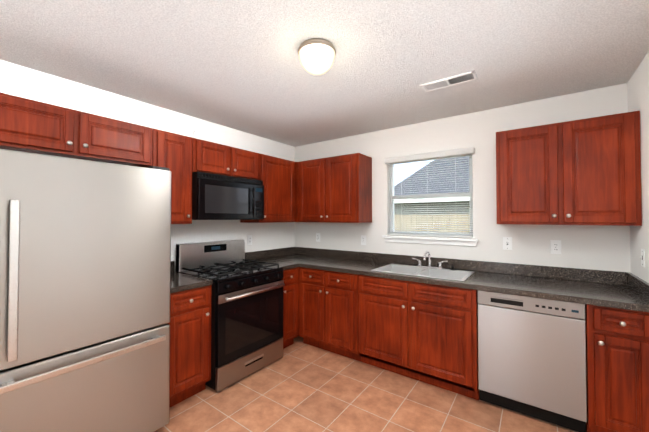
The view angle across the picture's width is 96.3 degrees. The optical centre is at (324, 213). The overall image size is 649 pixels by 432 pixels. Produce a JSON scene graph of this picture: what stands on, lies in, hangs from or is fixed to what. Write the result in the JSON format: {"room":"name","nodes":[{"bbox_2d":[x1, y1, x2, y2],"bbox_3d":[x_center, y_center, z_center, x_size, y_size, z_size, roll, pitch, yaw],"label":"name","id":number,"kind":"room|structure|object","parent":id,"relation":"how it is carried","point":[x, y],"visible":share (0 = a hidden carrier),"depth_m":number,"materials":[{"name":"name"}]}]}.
{"room":"kitchen","nodes":[
{"label":"kitchen","id":0,"kind":"room"},
{"bbox_2d":[0,60,294,271],"bbox_3d":[-2.001,0.235,2.068,0.120,2.440,5.440,-1,-1,36],"label":"wall","id":1,"kind":"structure","parent":0,"point":[25,82],"depth_m":2.77,"materials":[{"name":"white paint"}]},
{"bbox_2d":[0,92,152,166],"bbox_3d":[-1.754,-0.531,2.002,0.369,0.300,0.950,-1,-1,36],"label":"upper cabinet","id":2,"kind":"object","parent":1,"relation":"attached to","point":[31,126],"visible":0.98,"depth_m":1.89,"materials":[{"name":"brown wood"}]},
{"bbox_2d":[149,128,191,223],"bbox_3d":[-1.376,-0.290,2.519,0.369,0.765,0.327,-1,-1,36],"label":"upper cabinet","id":3,"kind":"object","parent":1,"relation":"attached to","point":[172,152],"visible":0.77,"depth_m":2.45,"materials":[{"name":"brown wood"}]},
{"bbox_2d":[192,138,258,179],"bbox_3d":[-1.055,-0.513,2.967,0.369,0.305,0.759,-1,-1,36],"label":"upper cabinet","id":4,"kind":"object","parent":1,"relation":"attached to","point":[213,158],"visible":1,"depth_m":2.82,"materials":[{"name":"brown wood"}]},
{"bbox_2d":[192,172,263,219],"bbox_3d":[-1.020,-0.147,2.936,0.455,0.423,0.758,-1,-1,36],"label":"microwave","id":5,"kind":"object","parent":4,"relation":"attached to","point":[218,197],"visible":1,"depth_m":2.75,"materials":[{"name":"black"}]},
{"bbox_2d":[247,235,251,244],"bbox_3d":[-0.894,0.322,3.483,0.008,0.116,0.072,-1,-1,36],"label":"outlet","id":6,"kind":"object","parent":1,"relation":"attached to","point":[249,239],"visible":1,"depth_m":3.48,"materials":[{"name":"white plastic"}]},
{"bbox_2d":[240,153,294,222],"bbox_3d":[-0.654,-0.273,3.516,0.369,0.765,0.596,-1,-1,36],"label":"upper cabinet","id":7,"kind":"object","parent":1,"relation":"attached to","point":[276,176],"visible":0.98,"depth_m":3.40,"materials":[{"name":"brown wood"}]},
{"bbox_2d":[0,0,648,146],"bbox_3d":[-0.596,-1.042,1.071,3.590,0.080,5.440,-1,-1,36],"label":"ceiling","id":8,"kind":"structure","parent":0,"point":[235,64],"depth_m":1.80,"materials":[{"name":"white paint"}]},
{"bbox_2d":[298,38,335,74],"bbox_3d":[-0.046,-0.915,1.746,0.232,0.149,0.232,-1,-1,36],"label":"ceiling light","id":9,"kind":"object","parent":8,"relation":"attached to","point":[316,56],"visible":0.98,"depth_m":1.67,"materials":[{"name":"beige glass"}]},
{"bbox_2d":[419,70,477,92],"bbox_3d":[0.924,-0.977,2.171,0.380,0.011,0.150,-1,-1,36],"label":"ceiling vent","id":10,"kind":"object","parent":8,"relation":"in","point":[451,81],"visible":1,"depth_m":2.16,"materials":[{"name":"white plastic"}]},
{"bbox_2d":[154,336,576,431],"bbox_3d":[-0.596,1.477,1.029,3.590,0.080,5.440,-1,-1,36],"label":"floor","id":11,"kind":"structure","parent":0,"point":[299,386],"depth_m":2.20,"materials":[{"name":"tile"}]},
{"bbox_2d":[0,149,170,431],"bbox_3d":[-1.564,0.572,1.815,0.819,1.758,0.842,-1,-1,36],"label":"fridge","id":12,"kind":"object","parent":11,"relation":"on","point":[85,264],"visible":1,"depth_m":1.57,"materials":[{"name":"silver metal"}]},
{"bbox_2d":[167,285,211,407],"bbox_3d":[-1.264,1.023,2.382,0.651,0.874,0.388,-1,-1,36],"label":"base cabinet","id":13,"kind":"object","parent":11,"relation":"on","point":[189,323],"visible":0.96,"depth_m":2.22,"materials":[{"name":"brown wood"}]},
{"bbox_2d":[170,261,212,293],"bbox_3d":[-1.284,0.515,2.404,0.638,0.140,0.391,-1,-1,36],"label":"countertop","id":14,"kind":"structure","parent":13,"relation":"on","point":[179,281],"depth_m":2.32,"materials":[{"name":"stone"}]},
{"bbox_2d":[176,239,284,391],"bbox_3d":[-0.884,0.880,2.823,0.732,1.175,0.760,-1,-1,36],"label":"stove","id":15,"kind":"object","parent":11,"relation":"on","point":[246,318],"visible":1,"depth_m":2.64,"materials":[{"name":"silver metal"}]},
{"bbox_2d":[282,267,298,348],"bbox_3d":[-0.606,1.038,3.290,0.651,0.874,0.319,-1,-1,36],"label":"base cabinet","id":16,"kind":"object","parent":11,"relation":"on","point":[291,307],"visible":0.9,"depth_m":3.13,"materials":[{"name":"brown wood"}]},
{"bbox_2d":[245,251,297,269],"bbox_3d":[-0.628,0.530,3.291,0.660,0.140,0.283,-1,-1,36],"label":"countertop","id":17,"kind":"structure","parent":16,"relation":"on","point":[285,259],"depth_m":3.55,"materials":[{"name":"stone"}]},
{"bbox_2d":[299,267,360,361],"bbox_3d":[0.176,1.038,3.261,0.744,0.874,0.651,-1,-1,36],"label":"base cabinet","id":18,"kind":"object","parent":11,"relation":"on","point":[328,310],"visible":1,"depth_m":3.00,"materials":[{"name":"brown wood"}]},
{"bbox_2d":[357,275,479,399],"bbox_3d":[0.901,1.029,2.736,1.035,0.874,0.651,-1,-1,36],"label":"base cabinet","id":19,"kind":"object","parent":11,"relation":"on","point":[425,333],"visible":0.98,"depth_m":2.45,"materials":[{"name":"brown wood"}]},
{"bbox_2d":[262,247,648,311],"bbox_3d":[0.736,0.524,2.883,3.346,0.140,0.656,-1,-1,36],"label":"countertop","id":20,"kind":"structure","parent":19,"relation":"on","point":[620,290],"depth_m":2.36,"materials":[{"name":"stone"}]},
{"bbox_2d":[371,264,474,280],"bbox_3d":[0.925,0.634,2.751,0.820,0.180,0.500,-1,-1,36],"label":"sink","id":21,"kind":"object","parent":20,"relation":"in","point":[456,275],"visible":0.4,"depth_m":2.82,"materials":[{"name":"white ceramic"}]},
{"bbox_2d":[412,251,454,269],"bbox_3d":[1.036,0.455,2.838,0.414,0.178,0.212,-1,-1,36],"label":"faucet","id":22,"kind":"object","parent":20,"relation":"on","point":[431,266],"visible":1,"depth_m":2.88,"materials":[{"name":"silver metal"}]},
{"bbox_2d":[477,290,586,431],"bbox_3d":[1.583,1.022,2.260,0.621,0.873,0.581,-1,-1,36],"label":"dishwasher","id":23,"kind":"object","parent":11,"relation":"on","point":[531,356],"visible":0.83,"depth_m":2.01,"materials":[{"name":"silver metal"}]},
{"bbox_2d":[585,304,648,431],"bbox_3d":[1.955,1.016,1.972,0.310,0.874,0.651,-1,-1,36],"label":"base cabinet","id":24,"kind":"object","parent":11,"relation":"on","point":[617,351],"visible":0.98,"depth_m":1.75,"materials":[{"name":"brown wood"}]},
{"bbox_2d":[294,83,630,272],"bbox_3d":[0.965,0.254,3.204,3.350,2.440,0.120,-1,-1,36],"label":"wall","id":25,"kind":"structure","parent":0,"point":[601,247],"depth_m":2.75,"materials":[{"name":"white paint"}]},
{"bbox_2d":[295,162,297,221],"bbox_3d":[-0.389,-0.267,3.907,0.340,0.765,0.340,-1,-1,36],"label":"upper cabinet","id":26,"kind":"object","parent":25,"relation":"attached to","point":[296,191],"visible":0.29,"depth_m":3.68,"materials":[{"name":"brown wood"}]},
{"bbox_2d":[316,233,319,241],"bbox_3d":[-0.086,0.321,3.883,0.072,0.116,0.008,-1,-1,36],"label":"electrical outlet","id":27,"kind":"object","parent":25,"relation":"attached to","point":[317,237],"visible":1,"depth_m":3.88,"materials":[{"name":"white plastic"}]},
{"bbox_2d":[298,153,371,222],"bbox_3d":[0.098,-0.273,3.536,0.874,0.765,0.369,-1,-1,36],"label":"upper cabinet","id":28,"kind":"object","parent":25,"relation":"attached to","point":[336,189],"visible":1,"depth_m":3.35,"materials":[{"name":"brown wood"}]},
{"bbox_2d":[361,235,365,244],"bbox_3d":[0.468,0.324,3.482,0.072,0.116,0.008,-1,-1,36],"label":"electrical outlet","id":29,"kind":"object","parent":25,"relation":"attached to","point":[363,239],"visible":1,"depth_m":3.48,"materials":[{"name":"white plastic"}]},
{"bbox_2d":[382,235,477,245],"bbox_3d":[1.079,0.284,3.058,0.969,0.074,0.109,-1,-1,36],"label":"window sill","id":30,"kind":"structure","parent":25,"relation":"attached to","point":[439,240],"depth_m":2.99,"materials":[{"name":"white paint"}]},
{"bbox_2d":[390,155,472,235],"bbox_3d":[1.121,-0.182,3.125,0.879,0.860,0.045,-1,-1,36],"label":"window","id":31,"kind":"structure","parent":25,"relation":"in","point":[444,195],"depth_m":3.08,"materials":[{"name":"white plastic"}]},
{"bbox_2d":[384,147,474,237],"bbox_3d":[1.076,-0.191,3.062,0.919,0.870,0.099,-1,-1,36],"label":"window blinds","id":32,"kind":"object","parent":31,"relation":"attached to","point":[470,151],"visible":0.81,"depth_m":3.02,"materials":[{"name":"plastic"}]},
{"bbox_2d":[503,237,511,249],"bbox_3d":[1.651,0.272,2.621,0.072,0.116,0.014,-1,-1,36],"label":"light switch","id":33,"kind":"object","parent":25,"relation":"attached to","point":[507,243],"visible":1,"depth_m":2.62,"materials":[{"name":"white plastic"}]},
{"bbox_2d":[550,240,560,253],"bbox_3d":[1.929,0.283,2.423,0.072,0.116,0.008,-1,-1,36],"label":"electrical outlet","id":34,"kind":"object","parent":25,"relation":"attached to","point":[555,246],"visible":1,"depth_m":2.42,"materials":[{"name":"white plastic"}]},
{"bbox_2d":[496,111,641,225],"bbox_3d":[1.838,-0.294,2.275,0.828,0.765,0.369,-1,-1,36],"label":"upper cabinet","id":35,"kind":"object","parent":25,"relation":"attached to","point":[587,171],"visible":1,"depth_m":2.11,"materials":[{"name":"brown wood"}]},
{"bbox_2d":[627,52,648,282],"bbox_3d":[0.809,0.200,0.032,0.120,2.440,5.440,-1,-1,36],"label":"wall","id":36,"kind":"structure","parent":0,"point":[638,90],"depth_m":1.90,"materials":[{"name":"white paint"}]},
{"bbox_2d":[640,249,644,266],"bbox_3d":[2.083,0.292,1.907,0.014,0.116,0.072,-1,-1,36],"label":"light switch","id":37,"kind":"object","parent":36,"relation":"attached to","point":[642,256],"visible":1,"depth_m":1.90,"materials":[{"name":"white plastic"}]},
{"label":"outside","id":38,"kind":"structure","parent":0,"visible":0},
{"bbox_3d":[10.032,2.076,15.134,32.000,0.200,29.870,-1,-1,36],"label":"ground","id":39,"kind":"structure","parent":38,"visible":0},
{"bbox_2d":[394,214,469,233],"bbox_3d":[4.335,0.913,6.394,11.052,1.830,0.060,-1,-1,36],"label":"fence","id":40,"kind":"object","parent":39,"relation":"on","point":[404,223],"depth_m":7.54,"materials":[{"name":"brown wood"}]},
{"bbox_2d":[394,156,469,229],"bbox_3d":[10.322,-0.968,15.500,12.800,5.900,8.920,-1,-1,36],"label":"house","id":41,"kind":"structure","parent":39,"relation":"on","point":[405,206],"depth_m":14.81,"materials":[{"name":"grey"}]}
]}

